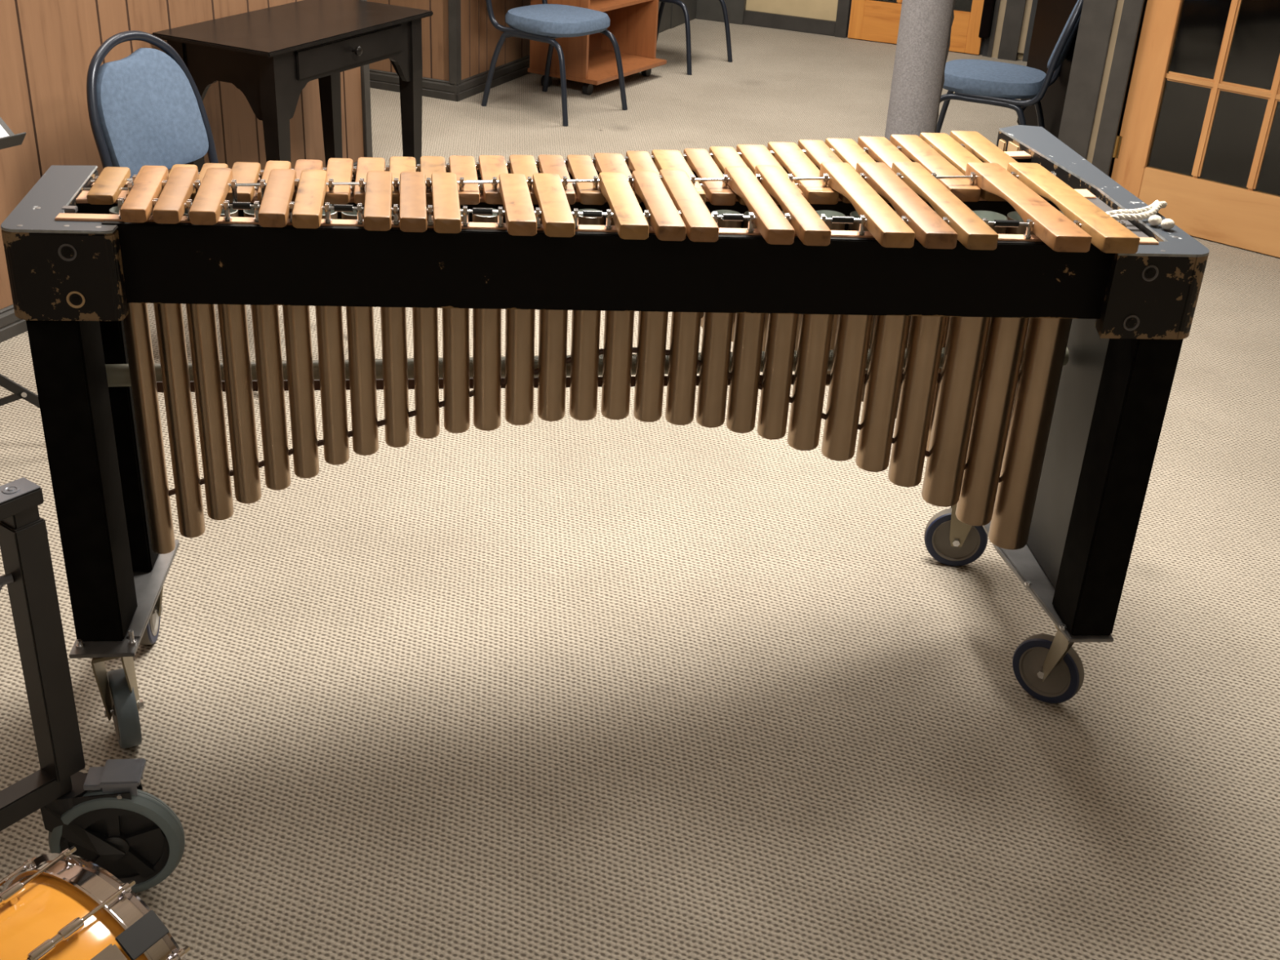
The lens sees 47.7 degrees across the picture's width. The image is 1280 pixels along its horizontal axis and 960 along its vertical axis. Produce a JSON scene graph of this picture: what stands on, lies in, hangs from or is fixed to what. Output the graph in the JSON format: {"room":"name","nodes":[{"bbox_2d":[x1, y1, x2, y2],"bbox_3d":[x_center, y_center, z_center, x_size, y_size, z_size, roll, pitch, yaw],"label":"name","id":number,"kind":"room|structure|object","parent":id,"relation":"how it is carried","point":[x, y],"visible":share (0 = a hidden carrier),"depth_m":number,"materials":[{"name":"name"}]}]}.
{"room":"music room","nodes":[
{"label":"music room","id":0,"kind":"room"},
{"bbox_2d":[0,0,364,309],"bbox_3d":[-2.628,-0.768,2.041,0.071,2.622,7.878,14,30,19],"label":"wall","id":1,"kind":"structure","parent":0,"point":[47,47],"depth_m":4.31,"materials":[{"name":"brown wood"}]},
{"bbox_2d":[0,161,357,342],"bbox_3d":[-2.658,0.367,2.605,0.016,0.090,7.844,14,30,19],"label":"baseboard","id":2,"kind":"structure","parent":1,"relation":"attached to","point":[11,326],"depth_m":4.26,"materials":[{"name":"wood"}]},
{"bbox_2d":[360,0,373,157],"bbox_3d":[-1.053,-2.381,5.257,0.060,2.622,0.044,14,30,19],"label":"trim","id":3,"kind":"structure","parent":1,"relation":"attached to","point":[365,71],"depth_m":5.72,"materials":[{"name":"black wood"}]},
{"bbox_2d":[366,0,448,80],"bbox_3d":[-1.604,-3.226,6.796,1.702,2.622,0.069,14,30,19],"label":"wall","id":4,"kind":"structure","parent":0,"point":[433,28],"depth_m":7.02,"materials":[{"name":"brown wood"}]},
{"bbox_2d":[368,68,458,101],"bbox_3d":[-1.676,-2.089,7.350,1.718,0.090,0.016,14,30,19],"label":"baseboard","id":5,"kind":"structure","parent":4,"relation":"attached to","point":[379,79],"depth_m":7.13,"materials":[{"name":"black wood"}]},
{"bbox_2d":[448,0,461,84],"bbox_3d":[-0.840,-3.061,6.478,0.046,2.542,0.044,14,30,19],"label":"trim","id":6,"kind":"structure","parent":4,"relation":"attached to","point":[454,6],"depth_m":6.96,"materials":[{"name":"wood"}]},
{"bbox_2d":[442,0,530,80],"bbox_3d":[-0.636,-3.269,6.980,0.070,2.622,1.173,14,30,19],"label":"wall","id":7,"kind":"structure","parent":0,"point":[480,38],"depth_m":7.21,"materials":[{"name":"brown wood"}]},
{"bbox_2d":[454,54,530,102],"bbox_3d":[-0.663,-2.139,7.551,0.016,0.090,1.189,14,30,19],"label":"baseboard","id":8,"kind":"structure","parent":7,"relation":"attached to","point":[472,86],"depth_m":7.38,"materials":[{"name":"black wood"}]},
{"bbox_2d":[0,17,1279,959],"bbox_3d":[0.476,0.009,3.770,8.971,0.058,12.537,14,30,19],"label":"floor","id":9,"kind":"structure","parent":0,"point":[600,687],"depth_m":2.89,"materials":[{"name":"carpet"}]},
{"bbox_2d":[0,116,39,408],"bbox_3d":[-1.738,-0.462,3.336,0.692,0.960,0.603,14,30,19],"label":"music stand","id":10,"kind":"object","parent":9,"relation":"on","point":[20,392],"visible":0.38,"depth_m":3.57,"materials":[{"name":"metal"}]},
{"bbox_2d":[0,124,8,137],"bbox_3d":[-1.606,-0.780,3.115,0.198,0.155,0.426,18,31,26],"label":"sheet music","id":11,"kind":"object","parent":10,"relation":"on","point":[3,133],"visible":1,"depth_m":3.27,"materials":[{"name":"paper"}]},
{"bbox_2d":[0,477,185,893],"bbox_3d":[-1.030,0.457,1.921,0.190,0.730,0.848,21,33,30],"label":"stand","id":12,"kind":"object","parent":9,"relation":"on","point":[104,812],"visible":0.88,"depth_m":2.19,"materials":[{"name":"grey metal"}]},
{"bbox_2d":[0,845,190,959],"bbox_3d":[-0.774,0.701,1.882,0.375,0.358,0.243,18,31,26],"label":"snare drum","id":13,"kind":"object","parent":9,"relation":"on","point":[64,905],"visible":1,"depth_m":1.84,"materials":[{"name":"orange paint"}]},
{"bbox_2d":[86,30,251,309],"bbox_3d":[-1.167,-0.772,4.074,0.627,0.881,0.486,15,30,21],"label":"chair","id":14,"kind":"object","parent":9,"relation":"on","point":[145,107],"visible":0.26,"depth_m":4.02,"materials":[{"name":"blue fabric"}]},
{"bbox_2d":[151,0,433,172],"bbox_3d":[-1.140,-1.182,4.970,0.470,0.765,0.897,15,30,21],"label":"side table","id":15,"kind":"object","parent":9,"relation":"on","point":[270,55],"visible":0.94,"depth_m":4.67,"materials":[{"name":"black wood"}]},
{"bbox_2d":[480,0,627,126],"bbox_3d":[-0.430,-2.219,6.888,0.627,0.881,0.486,21,33,31],"label":"chair","id":16,"kind":"object","parent":9,"relation":"on","point":[544,22],"visible":1,"depth_m":6.78,"materials":[{"name":"blue fabric"}]},
{"bbox_2d":[527,0,666,94],"bbox_3d":[-0.196,-2.549,7.390,0.426,1.010,0.690,18,31,26],"label":"cart","id":17,"kind":"object","parent":9,"relation":"on","point":[589,60],"visible":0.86,"depth_m":7.58,"materials":[{"name":"brown wood"}]},
{"bbox_2d":[0,124,1208,748],"bbox_3d":[-0.059,-0.107,2.749,1.894,1.049,0.834,0,28,-5],"label":"marimba","id":18,"kind":"object","parent":9,"relation":"on","point":[1022,317],"visible":1,"depth_m":2.39,"materials":[{"name":"brown wood"}]},
{"bbox_2d":[57,244,76,261],"bbox_3d":[-0.840,-0.334,2.122,0.026,0.026,0.003,0,28,-5],"label":"ring","id":19,"kind":"object","parent":18,"relation":"on","point":[66,252],"depth_m":2.12,"materials":[{"name":"black paint"}]},
{"bbox_2d":[66,291,84,308],"bbox_3d":[-0.842,-0.269,2.157,0.026,0.026,0.003,0,28,-5],"label":"ring","id":20,"kind":"object","parent":18,"relation":"on","point":[74,300],"depth_m":2.16,"materials":[{"name":"black paint"}]},
{"bbox_2d":[1123,315,1139,330],"bbox_3d":[0.787,-0.252,2.317,0.026,0.026,0.003,0,28,-5],"label":"ring","id":21,"kind":"object","parent":18,"relation":"on","point":[1131,322],"depth_m":2.32,"materials":[{"name":"black paint"}]},
{"bbox_2d":[1142,265,1158,281],"bbox_3d":[0.804,-0.326,2.279,0.026,0.026,0.003,0,28,-5],"label":"ring","id":22,"kind":"object","parent":18,"relation":"on","point":[1149,273],"depth_m":2.28,"materials":[{"name":"black paint"}]},
{"bbox_2d":[656,0,732,75],"bbox_3d":[0.159,-2.764,7.979,0.627,0.881,0.486,19,32,27],"label":"chair","id":23,"kind":"object","parent":9,"relation":"on","point":[680,3],"visible":0.73,"depth_m":7.87,"materials":[{"name":"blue metal"}]},
{"bbox_2d":[884,0,955,141],"bbox_3d":[1.135,-2.294,5.324,0.208,2.622,0.205,3,28,0],"label":"column","id":24,"kind":"structure","parent":9,"relation":"on","point":[925,26],"depth_m":5.61,"materials":[{"name":"grey concrete"}]},
{"bbox_2d":[936,0,1083,133],"bbox_3d":[1.550,-1.726,6.166,0.627,0.881,0.486,13,30,18],"label":"chair","id":25,"kind":"object","parent":9,"relation":"on","point":[996,83],"visible":0.81,"depth_m":6.03,"materials":[{"name":"blue fabric"}]},
{"bbox_2d":[657,0,697,32],"bbox_3d":[0.163,-3.963,8.376,0.161,2.622,1.035,14,30,19],"label":"step","id":26,"kind":"structure","parent":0,"point":[673,16],"depth_m":9.02,"materials":[{"name":"grey"}]},
{"bbox_2d":[746,0,1023,59],"bbox_3d":[1.752,-3.853,8.336,3.336,2.622,0.069,14,30,19],"label":"wall","id":27,"kind":"structure","parent":0,"point":[826,10],"depth_m":9.10,"materials":[{"name":"beige paint"}]},
{"bbox_2d":[695,0,746,24],"bbox_3d":[0.581,-4.112,8.702,0.322,2.622,0.046,14,30,19],"label":"trim","id":28,"kind":"structure","parent":27,"relation":"attached to","point":[708,10],"depth_m":9.26,"materials":[{"name":"grey wood"}]},
{"bbox_2d":[742,9,835,35],"bbox_3d":[0.947,-2.890,9.146,0.610,0.086,0.034,14,30,19],"label":"baseboard","id":29,"kind":"structure","parent":27,"relation":"attached to","point":[811,25],"depth_m":9.13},
{"bbox_2d":[834,0,851,38],"bbox_3d":[1.321,-3.930,8.436,0.075,2.622,0.046,14,30,19],"label":"trim","id":30,"kind":"structure","parent":27,"relation":"attached to","point":[843,9],"depth_m":8.98,"materials":[{"name":"grey wood"}]},
{"bbox_2d":[847,0,983,54],"bbox_3d":[1.726,-3.559,8.412,0.822,2.019,0.040,14,30,19],"label":"door","id":31,"kind":"structure","parent":27,"relation":"in","point":[875,20],"depth_m":8.85,"materials":[{"name":"brown wood"}]},
{"bbox_2d":[847,0,985,54],"bbox_3d":[1.755,-3.832,8.296,0.857,2.622,0.012,14,30,19],"label":"trim","id":32,"kind":"structure","parent":27,"relation":"attached to","point":[960,5],"depth_m":8.70,"materials":[{"name":"wood"}]},
{"bbox_2d":[978,0,995,38],"bbox_3d":[2.120,-3.754,8.065,0.058,2.507,0.063,14,30,19],"label":"trim","id":33,"kind":"structure","parent":27,"relation":"attached to","point":[988,5],"depth_m":8.57,"materials":[{"name":"black wood"}]},
{"bbox_2d":[982,0,995,56],"bbox_3d":[2.155,-3.724,8.136,0.031,2.622,0.046,14,30,19],"label":"trim","id":34,"kind":"structure","parent":27,"relation":"attached to","point":[986,40],"depth_m":8.70,"materials":[{"name":"grey wood"}]},
{"bbox_2d":[986,0,999,57],"bbox_3d":[2.178,-3.716,8.122,0.024,2.622,0.058,14,30,19],"label":"trim","id":35,"kind":"structure","parent":27,"relation":"attached to","point":[997,2],"depth_m":8.63,"materials":[{"name":"grey wood"}]},
{"bbox_2d":[991,0,1006,57],"bbox_3d":[2.210,-3.711,8.116,0.041,2.622,0.046,14,30,19],"label":"trim","id":36,"kind":"structure","parent":27,"relation":"attached to","point":[1002,2],"depth_m":8.63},
{"bbox_2d":[997,0,1026,61],"bbox_3d":[2.274,-3.689,8.082,0.108,2.622,0.069,14,30,19],"label":"trim","id":37,"kind":"structure","parent":27,"relation":"attached to","point":[1015,9],"depth_m":8.58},
{"bbox_2d":[1017,0,1032,53],"bbox_3d":[2.346,-3.698,8.057,0.037,2.576,0.046,14,30,19],"label":"trim","id":38,"kind":"structure","parent":27,"relation":"attached to","point":[1028,2],"depth_m":8.57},
{"bbox_2d":[1022,0,1037,62],"bbox_3d":[2.810,-3.563,7.900,0.978,2.622,0.046,14,30,19],"label":"trim","id":39,"kind":"structure","parent":27,"relation":"attached to","point":[1034,3],"depth_m":8.57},
{"bbox_2d":[1017,0,1279,195],"bbox_3d":[2.920,-2.783,6.437,1.990,2.622,3.002,14,30,19],"label":"window glass","id":40,"kind":"structure","parent":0,"point":[1255,51],"depth_m":5.64,"materials":[{"name":"black glass"}]},
{"bbox_2d":[1057,0,1117,159],"bbox_3d":[1.812,-2.284,5.377,0.124,2.622,0.098,14,30,19],"label":"trim","id":41,"kind":"structure","parent":40,"relation":"attached to","point":[1097,16],"depth_m":5.69,"materials":[{"name":"grey wood"}]},
{"bbox_2d":[1086,0,1124,163],"bbox_3d":[1.880,-2.267,5.352,0.025,2.622,0.052,14,30,19],"label":"trim","id":42,"kind":"structure","parent":40,"relation":"attached to","point":[1120,2],"depth_m":5.69,"materials":[{"name":"beige wood"}]},
{"bbox_2d":[1091,0,1145,176],"bbox_3d":[1.920,-2.251,5.327,0.071,2.622,0.075,14,30,19],"label":"trim","id":43,"kind":"structure","parent":40,"relation":"attached to","point":[1132,10],"depth_m":5.66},
{"bbox_2d":[1111,0,1279,257],"bbox_3d":[2.284,-1.840,5.223,0.886,2.019,0.051,24,34,34],"label":"door","id":44,"kind":"structure","parent":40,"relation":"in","point":[1247,218],"depth_m":5.60,"materials":[{"name":"brown wood"}]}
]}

